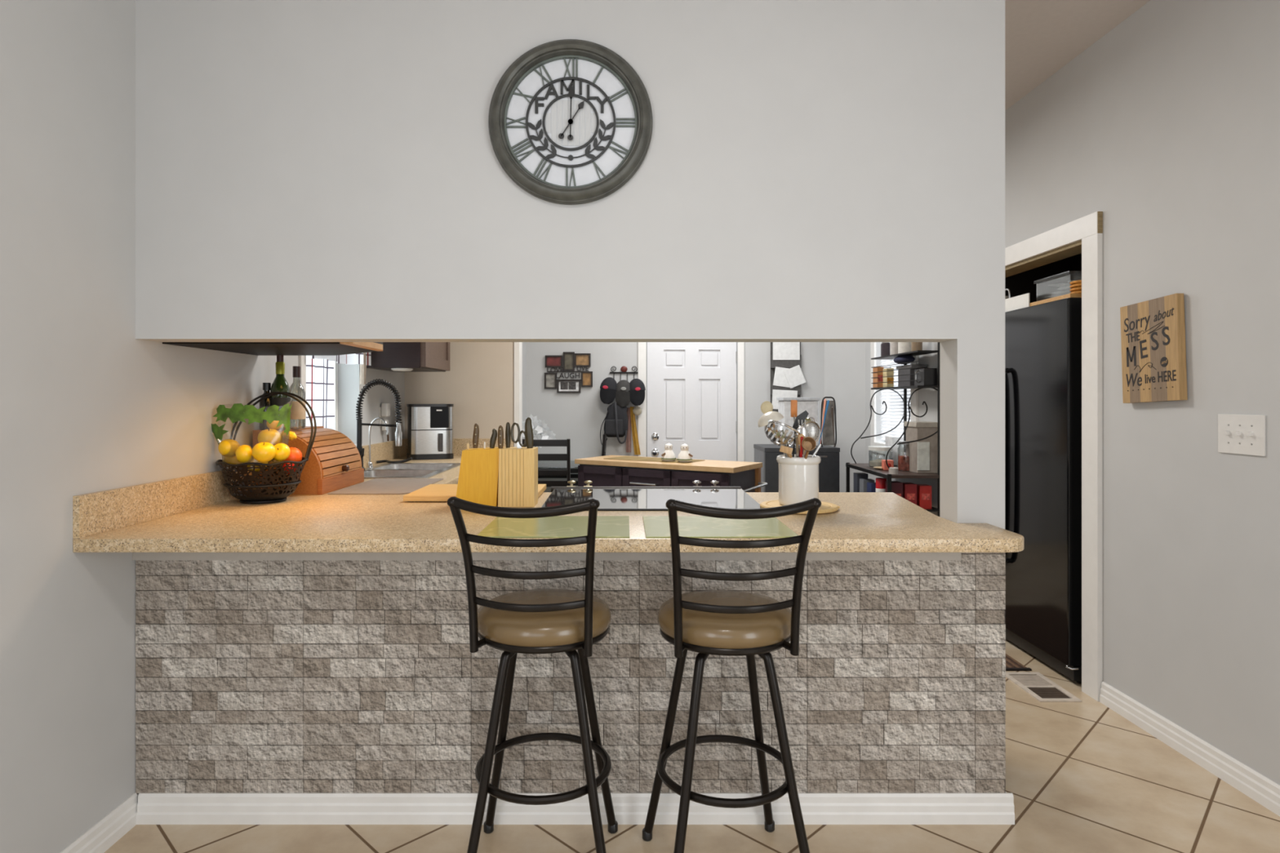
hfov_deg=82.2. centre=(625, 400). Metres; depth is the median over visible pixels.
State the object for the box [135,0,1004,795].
wall
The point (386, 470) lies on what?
sink
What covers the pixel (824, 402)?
brush
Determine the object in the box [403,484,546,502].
cutting board
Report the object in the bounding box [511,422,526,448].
scissors
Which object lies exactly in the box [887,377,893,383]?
print
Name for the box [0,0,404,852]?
wall
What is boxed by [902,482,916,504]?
food box
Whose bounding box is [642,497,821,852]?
bar stool
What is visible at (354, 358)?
curtain valance
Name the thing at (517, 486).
knife block
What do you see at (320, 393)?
curtain
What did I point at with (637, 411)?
knit hat
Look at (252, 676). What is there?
stone wall
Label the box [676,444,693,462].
salt shaker
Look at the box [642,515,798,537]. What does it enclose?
placemat
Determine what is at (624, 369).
hook rack
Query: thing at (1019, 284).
wall
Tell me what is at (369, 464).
tap
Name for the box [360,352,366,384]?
curtain
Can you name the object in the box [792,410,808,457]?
turner
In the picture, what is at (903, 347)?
storage jar
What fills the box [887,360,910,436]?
window
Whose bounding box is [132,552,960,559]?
trim
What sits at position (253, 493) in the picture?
fruit basket
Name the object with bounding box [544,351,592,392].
framed picture
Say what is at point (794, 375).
paper stack
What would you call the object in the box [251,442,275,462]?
apple
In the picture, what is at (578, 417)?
wall
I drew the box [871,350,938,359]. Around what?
shelf
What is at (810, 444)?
wooden spoon
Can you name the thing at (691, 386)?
door
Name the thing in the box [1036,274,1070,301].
tub
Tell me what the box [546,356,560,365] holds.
photo
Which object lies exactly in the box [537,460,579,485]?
dining table
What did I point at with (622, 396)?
baseball cap
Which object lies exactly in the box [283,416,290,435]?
print
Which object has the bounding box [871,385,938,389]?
shelf
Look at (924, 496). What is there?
print
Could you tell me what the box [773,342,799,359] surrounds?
paper stack
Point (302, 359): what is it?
trim
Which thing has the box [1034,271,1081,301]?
plastic container
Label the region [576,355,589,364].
photo
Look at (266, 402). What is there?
bottle
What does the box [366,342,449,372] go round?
upper cabinet
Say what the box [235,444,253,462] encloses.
apple
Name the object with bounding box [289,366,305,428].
glass bottle
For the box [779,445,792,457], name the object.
wooden spatula
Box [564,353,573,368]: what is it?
photo
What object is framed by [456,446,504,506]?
knife block
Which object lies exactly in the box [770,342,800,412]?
file organizer
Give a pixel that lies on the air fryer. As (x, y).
(430, 432)
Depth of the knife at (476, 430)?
2.63 m
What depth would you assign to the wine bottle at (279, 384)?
2.96 m
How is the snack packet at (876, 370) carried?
on the rack at (865, 468)
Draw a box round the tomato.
[280,462,297,474]
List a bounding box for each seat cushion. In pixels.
[477,588,610,646]
[657,590,791,648]
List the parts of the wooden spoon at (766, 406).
handle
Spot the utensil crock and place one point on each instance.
(798, 477)
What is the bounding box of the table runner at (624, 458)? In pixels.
[604,456,703,463]
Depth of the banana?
2.79 m
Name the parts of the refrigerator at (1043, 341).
handle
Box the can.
[875,477,887,492]
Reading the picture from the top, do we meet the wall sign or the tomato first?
the wall sign
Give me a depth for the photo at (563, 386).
6.59 m
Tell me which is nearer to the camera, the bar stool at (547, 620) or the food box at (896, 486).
the bar stool at (547, 620)
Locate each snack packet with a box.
[872,366,884,387]
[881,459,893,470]
[883,368,893,386]
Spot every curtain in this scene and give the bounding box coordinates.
[306,355,334,430]
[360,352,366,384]
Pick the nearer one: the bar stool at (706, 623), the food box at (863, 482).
the bar stool at (706, 623)
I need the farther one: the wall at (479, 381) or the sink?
the wall at (479, 381)
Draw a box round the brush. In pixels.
[819,399,826,444]
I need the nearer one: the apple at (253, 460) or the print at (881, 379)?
the apple at (253, 460)
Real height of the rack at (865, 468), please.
1.750 m
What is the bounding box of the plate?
[873,466,895,470]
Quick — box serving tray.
[820,396,836,446]
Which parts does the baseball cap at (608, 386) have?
crown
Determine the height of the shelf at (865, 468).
0.020 m
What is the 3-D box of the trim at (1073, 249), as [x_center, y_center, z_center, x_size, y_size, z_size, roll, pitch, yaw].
[2.097,-0.753,3.737,0.140,0.111,1.186,0,0,0]
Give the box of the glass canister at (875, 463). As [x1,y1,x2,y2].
[867,445,893,466]
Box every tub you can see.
[888,467,898,474]
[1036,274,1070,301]
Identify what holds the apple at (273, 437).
in the fruit basket at (253, 493)
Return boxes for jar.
[880,342,889,356]
[889,342,897,355]
[897,342,911,353]
[897,440,909,471]
[911,342,922,351]
[1004,288,1011,299]
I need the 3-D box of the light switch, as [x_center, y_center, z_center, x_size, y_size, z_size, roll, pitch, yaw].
[2.037,0.114,2.434,0.020,0.132,0.182,0,0,0]
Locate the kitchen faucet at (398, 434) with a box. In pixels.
[355,378,402,471]
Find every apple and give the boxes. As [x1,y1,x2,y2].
[217,439,239,457]
[225,455,242,466]
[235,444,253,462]
[247,457,267,471]
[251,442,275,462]
[257,428,280,445]
[266,420,281,430]
[273,443,290,461]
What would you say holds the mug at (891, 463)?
on the plate
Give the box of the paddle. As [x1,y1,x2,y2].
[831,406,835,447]
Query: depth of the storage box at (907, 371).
5.03 m
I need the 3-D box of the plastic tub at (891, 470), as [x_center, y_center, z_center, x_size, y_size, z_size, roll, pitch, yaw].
[1.740,0.459,4.760,0.062,0.041,0.062,0,0,0]
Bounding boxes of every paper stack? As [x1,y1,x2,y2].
[772,389,797,408]
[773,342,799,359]
[773,366,790,387]
[783,364,805,388]
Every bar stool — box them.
[446,496,617,852]
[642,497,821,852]
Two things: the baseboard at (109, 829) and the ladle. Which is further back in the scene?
the ladle
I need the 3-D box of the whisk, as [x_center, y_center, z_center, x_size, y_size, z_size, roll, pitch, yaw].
[0.618,0.202,2.566,0.154,0.284,0.051,0,0,-41]
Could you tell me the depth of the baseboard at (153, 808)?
2.24 m
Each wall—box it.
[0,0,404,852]
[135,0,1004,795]
[135,552,1005,794]
[404,342,514,447]
[522,342,526,447]
[526,342,824,492]
[824,342,865,492]
[865,0,1279,785]
[1004,253,1081,302]
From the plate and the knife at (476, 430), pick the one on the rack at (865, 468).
the plate
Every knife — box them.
[472,423,479,448]
[489,428,497,448]
[497,425,503,448]
[505,422,511,448]
[524,417,533,448]
[795,435,799,457]
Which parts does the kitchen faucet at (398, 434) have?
lever, support arm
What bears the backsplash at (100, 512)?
attached to the wall at (87, 405)
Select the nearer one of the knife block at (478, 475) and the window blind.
the knife block at (478, 475)
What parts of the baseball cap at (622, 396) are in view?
crown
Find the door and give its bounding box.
[646,342,737,461]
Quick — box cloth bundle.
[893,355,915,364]
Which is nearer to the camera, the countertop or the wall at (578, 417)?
the countertop
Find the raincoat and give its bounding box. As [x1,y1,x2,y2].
[626,406,640,454]
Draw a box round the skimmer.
[764,420,800,457]
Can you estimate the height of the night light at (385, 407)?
0.085 m
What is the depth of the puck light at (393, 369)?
4.28 m
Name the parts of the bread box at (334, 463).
panel, panel, rail, knob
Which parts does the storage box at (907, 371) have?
lid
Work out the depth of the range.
2.77 m
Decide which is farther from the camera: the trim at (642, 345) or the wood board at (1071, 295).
the trim at (642, 345)
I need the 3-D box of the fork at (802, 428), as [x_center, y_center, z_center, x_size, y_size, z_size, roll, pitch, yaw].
[0.594,0.204,2.497,0.032,0.275,0.047,0,0,-41]
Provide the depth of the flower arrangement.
6.13 m
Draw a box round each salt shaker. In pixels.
[661,443,675,461]
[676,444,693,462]
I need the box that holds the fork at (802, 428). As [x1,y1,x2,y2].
[795,419,808,437]
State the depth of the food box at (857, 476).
5.38 m
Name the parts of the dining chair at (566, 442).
post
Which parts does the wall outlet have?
plate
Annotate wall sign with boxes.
[1120,293,1187,403]
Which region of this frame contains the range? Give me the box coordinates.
[542,480,762,511]
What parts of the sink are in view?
bowl, bowl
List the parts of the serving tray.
panel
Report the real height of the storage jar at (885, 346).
0.120 m
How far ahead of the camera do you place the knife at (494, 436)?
2.63 m
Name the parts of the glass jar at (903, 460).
glass, lid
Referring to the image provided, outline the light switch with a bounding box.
[1217,413,1266,456]
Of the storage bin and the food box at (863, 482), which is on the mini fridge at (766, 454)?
the storage bin
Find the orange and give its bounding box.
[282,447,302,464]
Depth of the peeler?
2.47 m
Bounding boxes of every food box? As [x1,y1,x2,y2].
[853,472,867,492]
[859,478,874,492]
[866,482,875,492]
[885,480,902,497]
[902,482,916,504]
[916,484,931,509]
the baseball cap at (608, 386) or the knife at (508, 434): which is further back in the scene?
the baseball cap at (608, 386)
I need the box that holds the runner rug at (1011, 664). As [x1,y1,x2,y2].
[1005,653,1031,671]
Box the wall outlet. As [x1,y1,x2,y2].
[378,403,390,440]
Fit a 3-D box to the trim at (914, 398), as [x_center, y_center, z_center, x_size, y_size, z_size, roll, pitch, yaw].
[2.038,-0.233,5.595,0.018,1.310,0.950,0,0,0]
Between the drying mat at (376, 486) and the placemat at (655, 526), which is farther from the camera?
the drying mat at (376, 486)
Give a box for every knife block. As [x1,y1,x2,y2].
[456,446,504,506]
[497,447,537,506]
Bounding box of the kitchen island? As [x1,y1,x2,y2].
[574,454,767,492]
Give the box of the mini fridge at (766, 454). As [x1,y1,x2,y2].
[753,444,839,492]
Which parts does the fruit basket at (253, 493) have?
dish, hoop handle, hoop handle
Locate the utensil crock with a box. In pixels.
[776,454,821,505]
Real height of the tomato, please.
0.054 m
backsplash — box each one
[72,438,406,538]
[406,438,513,455]
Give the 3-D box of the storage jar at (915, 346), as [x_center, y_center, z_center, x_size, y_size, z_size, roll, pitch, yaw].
[1.940,-0.378,4.880,0.070,0.120,0.070,0,0,0]
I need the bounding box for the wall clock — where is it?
[488,39,653,204]
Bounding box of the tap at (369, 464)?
[366,417,388,467]
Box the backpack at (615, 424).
[600,401,627,444]
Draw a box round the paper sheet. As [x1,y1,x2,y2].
[1004,293,1030,312]
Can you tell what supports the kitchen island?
on the floor
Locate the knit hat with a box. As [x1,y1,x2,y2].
[632,406,641,415]
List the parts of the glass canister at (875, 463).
lid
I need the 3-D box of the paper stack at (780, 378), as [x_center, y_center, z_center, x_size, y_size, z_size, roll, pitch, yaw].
[1.422,-0.204,6.561,0.202,0.191,0.004,0,0,0]
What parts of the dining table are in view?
glass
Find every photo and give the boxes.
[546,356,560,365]
[546,374,555,386]
[559,382,578,391]
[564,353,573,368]
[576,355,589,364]
[582,373,591,385]
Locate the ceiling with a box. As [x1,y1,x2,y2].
[1004,0,1150,111]
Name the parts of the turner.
handle, blade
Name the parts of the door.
knob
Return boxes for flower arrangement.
[522,413,556,448]
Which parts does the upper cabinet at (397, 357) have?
door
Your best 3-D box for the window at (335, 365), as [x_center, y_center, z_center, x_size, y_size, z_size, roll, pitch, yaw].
[-1.640,-0.274,3.790,0.030,1.068,0.720,0,0,0]
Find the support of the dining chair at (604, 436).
on the floor
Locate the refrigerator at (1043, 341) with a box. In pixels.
[1004,297,1081,684]
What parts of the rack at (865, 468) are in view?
post, rail, post, post, post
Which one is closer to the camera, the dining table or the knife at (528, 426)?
the knife at (528, 426)
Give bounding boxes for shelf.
[849,463,938,478]
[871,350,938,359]
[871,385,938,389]
[925,506,938,511]
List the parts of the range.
knob, knob, trim, cooktop glass, knob, knob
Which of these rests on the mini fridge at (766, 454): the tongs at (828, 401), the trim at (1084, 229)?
the tongs at (828, 401)
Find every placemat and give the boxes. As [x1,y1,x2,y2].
[476,515,629,537]
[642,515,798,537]
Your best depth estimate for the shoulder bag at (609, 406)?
6.48 m
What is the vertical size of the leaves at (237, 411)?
0.249 m
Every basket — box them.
[215,391,316,503]
[1069,280,1081,293]
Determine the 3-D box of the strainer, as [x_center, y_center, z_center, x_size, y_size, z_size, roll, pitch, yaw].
[0.617,0.206,2.516,0.103,0.272,0.037,0,0,26]
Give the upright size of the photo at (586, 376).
0.118 m
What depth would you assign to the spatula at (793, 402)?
2.57 m
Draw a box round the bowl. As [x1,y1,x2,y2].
[757,411,783,426]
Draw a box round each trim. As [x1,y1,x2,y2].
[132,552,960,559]
[298,355,362,446]
[514,342,522,447]
[638,342,744,461]
[870,342,918,455]
[1004,211,1102,277]
[1004,211,1102,701]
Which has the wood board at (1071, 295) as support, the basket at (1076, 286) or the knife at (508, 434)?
the basket at (1076, 286)
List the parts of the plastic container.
lid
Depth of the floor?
2.22 m
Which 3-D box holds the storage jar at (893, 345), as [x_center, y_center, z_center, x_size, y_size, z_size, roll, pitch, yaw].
[1.930,-0.383,5.240,0.072,0.130,0.072,0,0,0]
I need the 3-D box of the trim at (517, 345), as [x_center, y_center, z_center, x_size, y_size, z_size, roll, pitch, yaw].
[-0.740,-0.133,5.060,0.035,2.850,0.144,0,0,0]
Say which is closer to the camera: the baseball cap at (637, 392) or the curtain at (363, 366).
the curtain at (363, 366)
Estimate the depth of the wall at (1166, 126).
2.68 m
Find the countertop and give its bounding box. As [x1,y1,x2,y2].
[72,455,1024,552]
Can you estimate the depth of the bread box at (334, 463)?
3.05 m
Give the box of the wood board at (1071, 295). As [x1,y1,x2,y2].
[1030,293,1081,306]
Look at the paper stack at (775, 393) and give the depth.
6.56 m
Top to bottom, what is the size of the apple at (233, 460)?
0.061 m
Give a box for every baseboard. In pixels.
[59,792,137,852]
[136,792,1014,824]
[1099,681,1279,816]
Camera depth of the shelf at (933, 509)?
4.68 m
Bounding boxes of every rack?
[609,366,638,381]
[845,342,939,516]
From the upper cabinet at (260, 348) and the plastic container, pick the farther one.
the plastic container
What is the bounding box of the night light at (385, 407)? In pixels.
[381,403,390,417]
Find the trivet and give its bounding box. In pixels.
[760,499,839,514]
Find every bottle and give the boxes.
[258,382,271,430]
[270,355,289,430]
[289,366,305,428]
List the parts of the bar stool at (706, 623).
leg, post, leg, seat frame, rail, leg, leg, post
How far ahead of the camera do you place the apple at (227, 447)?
2.64 m
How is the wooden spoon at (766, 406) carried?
in the utensil crock
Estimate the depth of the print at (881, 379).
5.45 m
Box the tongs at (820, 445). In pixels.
[811,444,821,457]
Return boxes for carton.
[885,435,903,465]
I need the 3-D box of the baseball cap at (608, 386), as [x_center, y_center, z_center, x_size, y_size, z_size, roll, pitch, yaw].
[-0.148,-0.084,6.518,0.160,0.241,0.140,0,0,0]
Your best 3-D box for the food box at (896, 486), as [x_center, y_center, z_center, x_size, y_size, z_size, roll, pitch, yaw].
[1.745,0.615,4.759,0.076,0.170,0.101,0,0,0]
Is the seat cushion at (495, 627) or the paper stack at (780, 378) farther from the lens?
the paper stack at (780, 378)
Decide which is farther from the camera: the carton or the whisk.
the carton
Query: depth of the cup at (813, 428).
2.50 m
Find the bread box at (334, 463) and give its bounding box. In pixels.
[253,426,364,494]
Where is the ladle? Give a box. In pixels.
[757,411,792,456]
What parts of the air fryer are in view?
lid, drawer, handle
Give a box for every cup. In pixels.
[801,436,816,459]
[805,422,819,440]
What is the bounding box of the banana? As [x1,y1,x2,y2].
[279,431,297,443]
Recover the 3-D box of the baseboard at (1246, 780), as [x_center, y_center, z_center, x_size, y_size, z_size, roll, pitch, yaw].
[2.039,1.248,-0.210,0.016,0.088,6.700,0,0,0]
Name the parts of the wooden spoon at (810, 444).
handle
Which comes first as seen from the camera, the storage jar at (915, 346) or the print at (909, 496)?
the print at (909, 496)
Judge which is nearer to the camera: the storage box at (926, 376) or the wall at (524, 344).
the storage box at (926, 376)
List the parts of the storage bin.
lid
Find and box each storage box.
[896,364,927,386]
[914,368,937,386]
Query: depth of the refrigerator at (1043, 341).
3.50 m
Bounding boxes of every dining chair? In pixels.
[522,439,570,486]
[601,432,606,456]
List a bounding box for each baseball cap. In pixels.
[600,377,617,404]
[615,379,630,407]
[628,378,645,405]
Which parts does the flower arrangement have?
flower, flower, flower, flower, flower, flower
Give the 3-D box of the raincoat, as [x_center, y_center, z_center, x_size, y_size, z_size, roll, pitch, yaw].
[0.072,0.272,6.548,0.130,0.430,0.030,0,0,0]
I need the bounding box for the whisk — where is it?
[802,417,817,457]
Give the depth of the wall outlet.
4.50 m
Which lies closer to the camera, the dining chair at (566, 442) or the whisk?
the whisk
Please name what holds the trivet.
on the countertop
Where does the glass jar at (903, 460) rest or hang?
on the rack at (865, 468)
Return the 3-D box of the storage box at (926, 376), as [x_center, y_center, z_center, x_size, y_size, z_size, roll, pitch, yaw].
[1.953,-0.150,4.800,0.111,0.113,0.160,0,0,0]
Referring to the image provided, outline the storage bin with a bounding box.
[776,397,820,446]
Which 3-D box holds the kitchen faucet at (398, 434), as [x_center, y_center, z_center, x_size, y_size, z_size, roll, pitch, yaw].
[-1.302,0.129,3.832,0.252,0.484,0.112,0,0,0]
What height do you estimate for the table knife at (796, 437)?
0.228 m
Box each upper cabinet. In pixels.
[162,342,382,355]
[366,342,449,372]
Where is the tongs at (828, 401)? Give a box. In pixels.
[818,400,829,444]
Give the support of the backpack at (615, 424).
hanging from the wall at (578, 417)
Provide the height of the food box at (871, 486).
0.120 m
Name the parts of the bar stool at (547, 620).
post, leg, leg, rail, seat frame, leg, post, leg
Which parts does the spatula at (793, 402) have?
blade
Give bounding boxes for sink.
[364,462,460,478]
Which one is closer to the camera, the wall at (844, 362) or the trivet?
the trivet
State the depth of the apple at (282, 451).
2.64 m
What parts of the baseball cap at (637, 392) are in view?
crown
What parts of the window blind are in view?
cord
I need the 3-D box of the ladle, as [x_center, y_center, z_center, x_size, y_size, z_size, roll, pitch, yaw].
[0.545,0.190,2.520,0.177,0.304,0.092,0,0,0]
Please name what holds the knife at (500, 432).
in the knife block at (478, 475)
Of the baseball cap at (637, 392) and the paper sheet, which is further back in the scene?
the baseball cap at (637, 392)
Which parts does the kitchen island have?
door, handle, drawer, door, leg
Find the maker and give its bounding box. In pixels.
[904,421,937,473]
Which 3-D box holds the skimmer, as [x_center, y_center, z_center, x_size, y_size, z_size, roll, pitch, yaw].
[0.555,0.206,2.504,0.160,0.276,0.140,0,0,0]
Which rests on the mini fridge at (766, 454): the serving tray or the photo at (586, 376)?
the serving tray
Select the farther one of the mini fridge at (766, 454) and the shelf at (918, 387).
the mini fridge at (766, 454)
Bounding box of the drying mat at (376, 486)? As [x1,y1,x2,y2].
[327,478,443,494]
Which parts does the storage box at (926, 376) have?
handle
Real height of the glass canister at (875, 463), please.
0.146 m
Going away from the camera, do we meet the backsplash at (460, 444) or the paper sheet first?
the paper sheet
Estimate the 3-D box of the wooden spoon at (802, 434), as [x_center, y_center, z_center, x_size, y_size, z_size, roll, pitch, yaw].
[0.607,0.228,2.509,0.030,0.232,0.120,0,0,21]
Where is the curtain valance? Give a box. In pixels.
[311,351,370,365]
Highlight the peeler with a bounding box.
[799,436,803,457]
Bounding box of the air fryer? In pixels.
[406,404,453,459]
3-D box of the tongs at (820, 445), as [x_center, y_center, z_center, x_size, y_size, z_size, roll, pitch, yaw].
[0.617,0.246,2.535,0.121,0.193,0.006,0,0,5]
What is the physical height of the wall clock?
0.502 m
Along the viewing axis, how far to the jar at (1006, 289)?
3.90 m
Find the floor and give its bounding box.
[103,638,1279,852]
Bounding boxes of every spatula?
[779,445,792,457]
[791,400,797,430]
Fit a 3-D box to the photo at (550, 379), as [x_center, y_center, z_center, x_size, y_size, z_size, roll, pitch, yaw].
[-0.672,-0.174,6.592,0.088,0.124,0.004,0,0,0]
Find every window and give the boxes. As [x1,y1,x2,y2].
[333,361,337,431]
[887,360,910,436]
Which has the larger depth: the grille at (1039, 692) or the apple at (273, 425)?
the grille at (1039, 692)
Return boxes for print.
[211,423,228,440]
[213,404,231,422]
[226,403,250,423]
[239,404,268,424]
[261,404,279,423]
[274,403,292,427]
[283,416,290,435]
[878,375,883,381]
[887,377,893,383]
[906,493,915,499]
[921,493,929,499]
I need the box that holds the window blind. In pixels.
[880,342,910,440]
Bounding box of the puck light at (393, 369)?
[391,368,413,371]
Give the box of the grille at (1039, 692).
[1027,687,1070,697]
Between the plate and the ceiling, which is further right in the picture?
the ceiling
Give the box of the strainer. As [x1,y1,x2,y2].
[803,420,821,457]
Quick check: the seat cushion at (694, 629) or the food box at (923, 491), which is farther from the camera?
the food box at (923, 491)
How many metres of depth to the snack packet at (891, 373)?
5.32 m
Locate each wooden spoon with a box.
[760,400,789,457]
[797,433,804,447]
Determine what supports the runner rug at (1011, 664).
on the floor
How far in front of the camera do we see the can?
4.95 m
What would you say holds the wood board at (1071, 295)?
on the refrigerator at (1043, 341)

